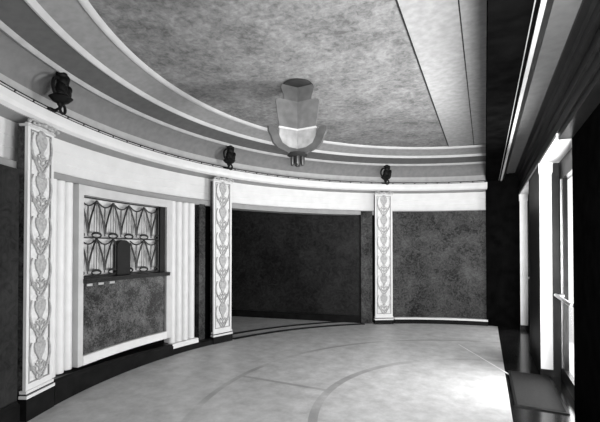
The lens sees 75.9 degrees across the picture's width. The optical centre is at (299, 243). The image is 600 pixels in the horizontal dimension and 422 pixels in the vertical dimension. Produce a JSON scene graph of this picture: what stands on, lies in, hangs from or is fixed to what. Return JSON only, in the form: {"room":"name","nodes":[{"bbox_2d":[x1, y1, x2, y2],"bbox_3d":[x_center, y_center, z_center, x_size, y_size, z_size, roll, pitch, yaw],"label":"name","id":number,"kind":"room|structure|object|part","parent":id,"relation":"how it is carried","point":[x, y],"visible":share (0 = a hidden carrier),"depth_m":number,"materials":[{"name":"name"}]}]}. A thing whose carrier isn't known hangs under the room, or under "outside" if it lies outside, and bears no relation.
{"room":"cinema lobby","nodes":[
{"label":"cinema lobby","id":0,"kind":"room"},
{"bbox_2d":[0,164,18,408],"bbox_3d":[-1.904,0.447,1.255,0.870,2.341,4.994,0,-1,-27],"label":"wall","id":1,"kind":"structure","parent":0,"point":[9,176],"depth_m":3.45,"materials":[{"name":"black paint"}]},
{"bbox_2d":[0,401,19,421],"bbox_3d":[-1.805,1.514,1.283,0.717,0.208,4.802,0,-1,-27],"label":"baseboard","id":2,"kind":"structure","parent":1,"relation":"attached to","point":[11,412],"depth_m":3.43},
{"bbox_2d":[123,206,209,351],"bbox_3d":[-2.270,0.474,5.320,0.496,2.400,3.959,0,-1,23],"label":"wall","id":3,"kind":"structure","parent":0,"point":[207,209],"depth_m":6.67,"materials":[{"name":"black paint"}]},
{"bbox_2d":[52,179,72,377],"bbox_3d":[-2.640,0.362,4.183,0.158,2.086,0.344,0,-1,9],"label":"panel","id":4,"kind":"object","parent":3,"relation":"attached to","point":[63,191],"visible":0.64,"depth_m":4.16,"materials":[{"name":"white paint"}]},
{"bbox_2d":[52,343,172,404],"bbox_3d":[-2.370,1.541,4.921,0.344,0.256,2.047,0,-1,18],"label":"baseboard","id":5,"kind":"structure","parent":3,"relation":"attached to","point":[73,381],"depth_m":4.68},
{"bbox_2d":[72,184,171,367],"bbox_3d":[-2.314,0.371,5.138,0.317,2.074,1.663,0,-1,19],"label":"window","id":6,"kind":"structure","parent":3,"relation":"in","point":[125,239],"depth_m":5.05,"materials":[{"name":"white paint"}]},
{"bbox_2d":[83,196,158,277],"bbox_3d":[-2.351,-0.071,5.098,0.063,0.958,1.344,0,-1,20],"label":"grille","id":7,"kind":"object","parent":6,"relation":"attached to","point":[106,254],"depth_m":5.00,"materials":[{"name":"grey metal"}]},
{"bbox_2d":[113,240,129,274],"bbox_3d":[-2.379,0.183,5.144,0.073,0.462,0.224,0,-1,20],"label":"shutter","id":8,"kind":"object","parent":6,"relation":"attached to","point":[121,248],"depth_m":5.09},
{"bbox_3d":[-2.263,1.357,5.089,0.060,0.101,1.426,0,-1,20],"label":"frame sill","id":9,"kind":"part","parent":6,"relation":"part of","materials":[{"name":"white paint"}]},
{"bbox_2d":[164,201,194,342],"bbox_3d":[-1.900,0.436,6.127,0.160,2.179,0.502,-1,-1,33],"label":"panel","id":10,"kind":"object","parent":3,"relation":"attached to","point":[183,214],"visible":0.88,"depth_m":6.11,"materials":[{"name":"white paint"}]},
{"bbox_2d":[168,337,198,348],"bbox_3d":[-1.831,1.560,6.057,0.126,0.070,0.519,-1,-1,33],"label":"trim","id":11,"kind":"structure","parent":3,"relation":"attached to","point":[188,341],"depth_m":6.02,"materials":[{"name":"white paint"}]},
{"bbox_2d":[195,204,204,339],"bbox_3d":[-1.681,0.515,6.484,0.104,2.352,0.124,-1,-1,38],"label":"strip","id":12,"kind":"object","parent":3,"relation":"attached to","point":[199,209],"visible":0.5,"depth_m":6.45,"materials":[{"name":"grey stone"}]},
{"bbox_2d":[0,157,478,215],"bbox_3d":[-0.318,-0.720,4.701,4.708,0.093,10.414,0,-1,26],"label":"wall molding","id":13,"kind":"structure","parent":3,"relation":"attached to","point":[4,161],"depth_m":6.31,"materials":[{"name":"grey paint"}]},
{"bbox_2d":[0,116,485,210],"bbox_3d":[-0.334,-0.934,4.711,4.737,0.480,10.477,0,-1,26],"label":"frieze","id":14,"kind":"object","parent":3,"relation":"attached to","point":[70,159],"depth_m":6.45,"materials":[{"name":"white paint"}]},
{"bbox_2d":[0,30,485,176],"bbox_3d":[-0.198,-1.627,4.645,4.440,0.259,9.894,0,-1,26],"label":"molding","id":15,"kind":"structure","parent":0,"point":[17,64],"depth_m":5.56,"materials":[{"name":"grey paint"}]},
{"bbox_2d":[0,20,485,165],"bbox_3d":[-0.097,-1.731,4.598,4.216,0.083,9.443,0,-1,26],"label":"trim","id":16,"kind":"structure","parent":15,"relation":"attached to","point":[4,28],"depth_m":4.92,"materials":[{"name":"white paint"}]},
{"bbox_2d":[0,0,485,163],"bbox_3d":[-0.064,-1.785,4.583,4.144,0.120,9.298,0,-1,26],"label":"ceiling","id":17,"kind":"structure","parent":0,"point":[17,15],"depth_m":4.34,"materials":[{"name":"grey paint"}]},
{"bbox_2d":[24,0,485,157],"bbox_3d":[0.053,-1.822,4.527,3.883,0.086,8.773,0,-1,26],"label":"trim","id":18,"kind":"structure","parent":17,"relation":"attached to","point":[34,5],"depth_m":4.54,"materials":[{"name":"white paint"}]},
{"bbox_2d":[0,73,485,181],"bbox_3d":[-0.203,-1.448,4.645,4.453,0.194,9.920,0,-1,26],"label":"ceiling","id":19,"kind":"structure","parent":0,"point":[19,87],"depth_m":6.61,"materials":[{"name":"white paint"}]},
{"bbox_2d":[36,0,485,155],"bbox_3d":[0.085,-1.879,4.513,3.813,0.123,8.631,0,-1,26],"label":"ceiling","id":20,"kind":"structure","parent":0,"point":[70,15],"depth_m":4.35,"materials":[{"name":"grey paint"}]},
{"bbox_2d":[78,0,485,148],"bbox_3d":[0.205,-1.915,4.455,3.547,0.085,8.095,0,-1,26],"label":"trim","id":21,"kind":"structure","parent":20,"relation":"attached to","point":[86,5],"depth_m":4.59,"materials":[{"name":"white paint"}]},
{"bbox_2d":[88,0,486,146],"bbox_3d":[0.220,-1.936,4.448,3.512,0.072,8.024,0,-1,26],"label":"ceiling","id":22,"kind":"structure","parent":0,"point":[234,57],"depth_m":3.96,"materials":[{"name":"grey paint"}]},
{"bbox_2d":[267,78,327,166],"bbox_3d":[0.047,-1.416,4.591,0.627,0.979,0.696,0,-1,26],"label":"ceiling light","id":23,"kind":"object","parent":22,"relation":"hanging from","point":[297,135],"visible":1,"depth_m":4.53,"materials":[{"name":"glass"}]},
{"bbox_3d":[-0.158,-1.533,4.540,0.287,0.328,0.013,0,-1,-30],"label":"glass","id":24,"kind":"part","parent":23,"relation":"part of","materials":[{"name":"grey glass"}]},
{"bbox_3d":[-0.140,-1.240,4.547,0.245,0.220,0.013,0,-1,-30],"label":"glass","id":25,"kind":"part","parent":23,"relation":"part of","materials":[{"name":"white glass"}]},
{"bbox_3d":[-0.129,-1.784,4.561,0.219,0.173,0.013,0,-1,-30],"label":"glass","id":26,"kind":"part","parent":23,"relation":"part of","materials":[{"name":"grey glass"}]},
{"bbox_3d":[-0.029,-1.887,4.621,0.382,0.036,0.382,0,-1,26],"label":"ceiling plate","id":27,"kind":"part","parent":23,"relation":"part of","materials":[{"name":"metal"}]},
{"bbox_3d":[-0.029,-1.061,4.609,0.251,0.054,0.251,0,-1,26],"label":"plate","id":28,"kind":"part","parent":23,"relation":"part of","materials":[{"name":"metal"}]},
{"bbox_3d":[0.071,-1.784,4.562,0.219,0.173,0.013,0,-1,30],"label":"glass","id":29,"kind":"part","parent":23,"relation":"part of","materials":[{"name":"grey glass"}]},
{"bbox_3d":[0.082,-1.240,4.548,0.245,0.220,0.013,0,-1,30],"label":"glass","id":30,"kind":"part","parent":23,"relation":"part of","materials":[{"name":"white glass"}]},
{"bbox_3d":[0.100,-1.533,4.542,0.287,0.328,0.013,0,-1,30],"label":"glass","id":31,"kind":"part","parent":23,"relation":"part of","materials":[{"name":"grey glass"}]},
{"bbox_2d":[395,0,448,146],"bbox_3d":[1.210,-1.907,3.972,0.011,0.014,7.497,0,-1,26],"label":"trim","id":32,"kind":"structure","parent":22,"relation":"attached to","point":[397,3],"depth_m":3.95,"materials":[{"name":"black paint"}]},
{"bbox_2d":[458,0,473,143],"bbox_3d":[1.609,-1.906,3.781,0.010,0.010,7.725,0,-1,26],"label":"trim","id":33,"kind":"structure","parent":22,"relation":"attached to","point":[458,0],"depth_m":3.96,"materials":[{"name":"black paint"}]},
{"bbox_2d":[231,210,358,315],"bbox_3d":[-0.430,0.445,8.975,3.648,2.560,0.160,0,-1,16],"label":"wall","id":34,"kind":"structure","parent":0,"point":[282,262],"depth_m":8.80,"materials":[{"name":"black paint"}]},
{"bbox_2d":[233,321,341,334],"bbox_3d":[-0.139,1.704,7.903,3.078,0.013,0.306,0,-1,-28],"label":"trim","id":35,"kind":"structure","parent":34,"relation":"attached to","point":[333,321],"depth_m":7.89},
{"bbox_2d":[231,309,359,322],"bbox_3d":[-0.389,1.647,8.837,3.810,0.152,0.045,0,-1,16],"label":"baseboard","id":36,"kind":"structure","parent":34,"relation":"attached to","point":[241,313],"depth_m":8.72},
{"bbox_2d":[233,323,364,338],"bbox_3d":[0.044,1.700,7.607,2.913,0.013,0.297,0,-1,-28],"label":"trim","id":37,"kind":"structure","parent":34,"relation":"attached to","point":[358,323],"depth_m":7.60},
{"bbox_2d":[359,211,371,323],"bbox_3d":[1.417,0.509,8.410,0.262,2.416,0.241,0,-1,-10],"label":"door frame","id":38,"kind":"structure","parent":34,"relation":"attached to","point":[365,219],"depth_m":8.29,"materials":[{"name":"grey stone"}]},
{"bbox_2d":[28,316,575,421],"bbox_3d":[-0.497,1.722,5.186,7.200,0.100,11.680,0,-1,26],"label":"floor","id":39,"kind":"structure","parent":0,"point":[369,372],"depth_m":4.69,"materials":[{"name":"grey stone"}]},
{"bbox_2d":[17,118,59,421],"bbox_3d":[-2.555,0.236,3.761,0.176,2.834,0.414,0,-1,4],"label":"carved pilaster","id":40,"kind":"object","parent":39,"relation":"on","point":[35,158],"visible":1,"depth_m":3.69,"materials":[{"name":"white paint"}]},
{"bbox_3d":[-2.556,1.386,3.745,0.069,0.027,0.362,0,-1,4],"label":"moulding","id":41,"kind":"part","parent":40,"relation":"part of","materials":[{"name":"white paint"}]},
{"bbox_2d":[173,337,212,354],"bbox_3d":[-1.783,1.643,6.209,0.254,0.088,0.848,-1,-1,35],"label":"baseboard","id":42,"kind":"object","parent":39,"relation":"on","point":[207,341],"visible":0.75,"depth_m":6.16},
{"bbox_2d":[209,176,233,344],"bbox_3d":[-1.345,0.276,6.644,0.176,2.834,0.414,-1,-1,42],"label":"carved pilaster","id":43,"kind":"object","parent":39,"relation":"on","point":[220,188],"visible":1,"depth_m":6.60,"materials":[{"name":"white paint"}]},
{"bbox_3d":[-1.345,1.514,6.628,0.069,0.027,0.397,-1,-1,42],"label":"moulding","id":44,"kind":"part","parent":43,"relation":"part of","materials":[{"name":"white paint"}]},
{"bbox_2d":[373,191,393,323],"bbox_3d":[1.793,0.298,8.252,0.414,2.834,0.176,0,-1,-6],"label":"carved pilaster","id":45,"kind":"object","parent":39,"relation":"on","point":[383,252],"visible":1,"depth_m":8.23,"materials":[{"name":"white paint"}]},
{"bbox_2d":[458,344,508,374],"bbox_3d":[2.664,1.677,5.513,0.026,0.005,1.886,0,-1,0],"label":"floor strip","id":46,"kind":"object","parent":39,"relation":"on","point":[458,344],"visible":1,"depth_m":5.46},
{"bbox_2d":[508,371,569,414],"bbox_3d":[2.661,1.654,4.370,0.464,0.013,1.248,0,-1,26],"label":"doormat","id":47,"kind":"object","parent":39,"relation":"on","point":[529,390],"visible":1,"depth_m":4.23,"materials":[{"name":"grey rubber"}]},
{"bbox_2d":[372,215,373,321],"bbox_3d":[1.766,0.519,8.515,0.542,2.400,0.111,0,-1,-6],"label":"wall","id":48,"kind":"structure","parent":0,"point":[372,215],"depth_m":8.45,"materials":[{"name":"black paint"}]},
{"bbox_2d":[380,165,391,184],"bbox_3d":[1.809,-1.469,8.163,0.248,0.461,0.285,0,-1,-6],"label":"wall sconce","id":49,"kind":"object","parent":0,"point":[386,176],"visible":0.99,"depth_m":8.09,"materials":[{"name":"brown metal"}]},
{"bbox_3d":[1.816,-1.382,8.129,0.218,0.088,0.218,0,-1,-6],"label":"lamp shade","id":50,"kind":"part","parent":49,"relation":"part of","materials":[{"name":"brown metal"}]},
{"bbox_2d":[392,210,486,318],"bbox_3d":[2.993,0.509,8.395,2.036,2.416,0.320,0,-1,8],"label":"wall","id":51,"kind":"structure","parent":0,"point":[439,257],"depth_m":8.33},
{"bbox_2d":[393,317,487,321],"bbox_3d":[2.979,1.608,8.217,1.930,0.035,0.195,0,-1,8],"label":"trim","id":52,"kind":"structure","parent":51,"relation":"attached to","point":[423,318],"depth_m":8.22,"materials":[{"name":"white paint"}]},
{"bbox_2d":[394,319,487,325],"bbox_3d":[2.979,1.671,8.221,1.931,0.088,0.189,0,-1,8],"label":"baseboard","id":53,"kind":"structure","parent":51,"relation":"attached to","point":[396,321],"depth_m":8.22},
{"bbox_2d":[486,173,519,327],"bbox_3d":[4.354,0.136,8.021,0.860,3.152,0.328,0,-1,26],"label":"wall","id":54,"kind":"structure","parent":0,"point":[502,197],"depth_m":7.92,"materials":[{"name":"black paint"}]},
{"bbox_2d":[0,80,486,193],"bbox_3d":[-0.325,-1.264,4.712,4.755,0.218,10.477,0,-1,26],"label":"crown molding","id":55,"kind":"structure","parent":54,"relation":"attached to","point":[10,99],"depth_m":5.80,"materials":[{"name":"white paint"}]},
{"bbox_2d":[47,72,72,114],"bbox_3d":[-2.433,-1.529,3.864,0.285,0.461,0.248,0,-1,5],"label":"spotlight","id":56,"kind":"object","parent":55,"relation":"on","point":[61,95],"visible":0.97,"depth_m":3.83,"materials":[{"name":"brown metal"}]},
{"bbox_3d":[-2.407,-1.558,3.783,0.032,0.217,0.091,0,-1,5],"label":"curled handle","id":57,"kind":"part","parent":56,"relation":"part of","materials":[{"name":"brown metal"}]},
{"bbox_3d":[-2.399,-1.441,3.864,0.218,0.088,0.218,0,-1,5],"label":"lamp shade","id":58,"kind":"part","parent":56,"relation":"part of","materials":[{"name":"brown metal"}]},
{"bbox_2d":[223,145,235,169],"bbox_3d":[-1.239,-1.490,6.615,0.285,0.461,0.248,-1,-1,42],"label":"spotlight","id":59,"kind":"object","parent":55,"relation":"on","point":[229,159],"visible":0.91,"depth_m":6.56,"materials":[{"name":"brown metal"}]},
{"bbox_3d":[-1.211,-1.403,6.594,0.218,0.088,0.218,-1,-1,42],"label":"lamp shade","id":60,"kind":"part","parent":59,"relation":"part of","materials":[{"name":"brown metal"}]},
{"bbox_2d":[499,0,535,177],"bbox_3d":[1.939,-1.373,3.437,0.006,0.007,10.240,0,-1,26],"label":"trim","id":61,"kind":"structure","parent":54,"relation":"attached to","point":[534,0],"depth_m":2.97,"materials":[{"name":"grey paint"}]},
{"bbox_2d":[486,0,540,180],"bbox_3d":[1.863,-1.751,3.496,0.304,0.752,10.272,0,-1,26],"label":"ceiling beam","id":62,"kind":"structure","parent":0,"point":[508,21],"depth_m":3.04,"materials":[{"name":"black paint"}]},
{"bbox_2d":[500,0,546,180],"bbox_3d":[1.978,-1.369,3.418,0.029,0.017,10.240,0,-1,26],"label":"beam","id":63,"kind":"structure","parent":62,"relation":"attached to","point":[542,2],"depth_m":3.00,"materials":[{"name":"white paint"}]},
{"bbox_2d":[502,0,553,179],"bbox_3d":[2.006,-1.437,3.405,0.042,0.136,10.240,0,-1,26],"label":"beam","id":64,"kind":"structure","parent":62,"relation":"attached to","point":[549,3],"depth_m":2.96,"materials":[{"name":"white paint"}]},
{"bbox_2d":[527,194,529,329],"bbox_3d":[4.587,0.364,7.648,0.120,2.685,0.136,0,-1,26],"label":"wall","id":65,"kind":"structure","parent":0,"point":[528,194],"depth_m":7.61,"materials":[{"name":"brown wood"}]},
{"bbox_2d":[519,194,528,329],"bbox_3d":[4.446,0.364,7.644,0.157,2.685,0.058,0,-1,26],"label":"pilaster","id":66,"kind":"object","parent":65,"relation":"attached to","point":[523,198],"visible":1,"depth_m":7.64,"materials":[{"name":"white paint"}]},
{"bbox_2d":[529,167,553,371],"bbox_3d":[3.405,0.334,5.469,0.139,2.685,1.296,0,-1,26],"label":"wall pier","id":67,"kind":"object","parent":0,"point":[534,237],"visible":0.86,"depth_m":5.39,"materials":[{"name":"black paint"}]},
{"bbox_2d":[538,162,553,376],"bbox_3d":[3.108,0.326,4.861,0.157,2.685,0.058,0,-1,26],"label":"pilaster","id":68,"kind":"object","parent":67,"relation":"attached to","point":[545,170],"visible":0.99,"depth_m":4.86,"materials":[{"name":"white paint"}]},
{"bbox_2d":[506,0,581,172],"bbox_3d":[2.343,-1.571,3.263,0.696,0.128,10.272,0,-1,26],"label":"ceiling","id":69,"kind":"structure","parent":0,"point":[563,13],"depth_m":3.24,"materials":[{"name":"grey paint"}]},
{"bbox_2d":[552,163,560,377],"bbox_3d":[3.518,0.333,5.415,0.112,2.685,1.328,0,-1,26],"label":"wall","id":70,"kind":"structure","parent":0,"point":[555,175],"depth_m":4.82,"materials":[{"name":"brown wood"}]},
{"bbox_2d":[572,103,599,421],"bbox_3d":[1.458,0.273,1.088,0.173,2.685,5.632,0,-1,26],"label":"wall","id":71,"kind":"structure","parent":0,"point":[586,142],"depth_m":3.18,"materials":[{"name":"black paint"}]},
{"bbox_2d":[519,133,571,194],"bbox_3d":[3.620,-1.023,5.696,0.347,0.035,4.512,0,-1,26],"label":"trim","id":72,"kind":"structure","parent":71,"relation":"attached to","point":[557,149],"depth_m":4.35,"materials":[{"name":"white paint"}]},
{"bbox_2d":[515,0,599,192],"bbox_3d":[2.476,-1.292,3.124,0.659,0.431,10.144,0,-1,26],"label":"trim","id":73,"kind":"structure","parent":71,"relation":"attached to","point":[579,61],"depth_m":3.09,"materials":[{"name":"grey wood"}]},
{"bbox_2d":[558,68,599,139],"bbox_3d":[1.430,-1.073,1.121,0.331,0.064,5.632,0,-1,26],"label":"soffit","id":74,"kind":"structure","parent":73,"relation":"attached to","point":[588,102],"depth_m":2.95,"materials":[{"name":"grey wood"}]},
{"bbox_2d":[554,148,573,398],"bbox_3d":[2.935,0.319,4.222,0.146,2.680,1.264,0,-1,26],"label":"door","id":75,"kind":"structure","parent":71,"relation":"in","point":[565,165],"depth_m":4.57,"materials":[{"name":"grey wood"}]},
{"label":"outside","id":76,"kind":"structure","parent":0,"visible":0},
{"bbox_2d":[569,306,573,376],"bbox_3d":[6.216,1.719,3.824,6.080,0.110,15.040,0,-1,26],"label":"ground","id":77,"kind":"structure","parent":76,"point":[571,310],"depth_m":6.78,"materials":[{"name":"white paint"}]}
]}

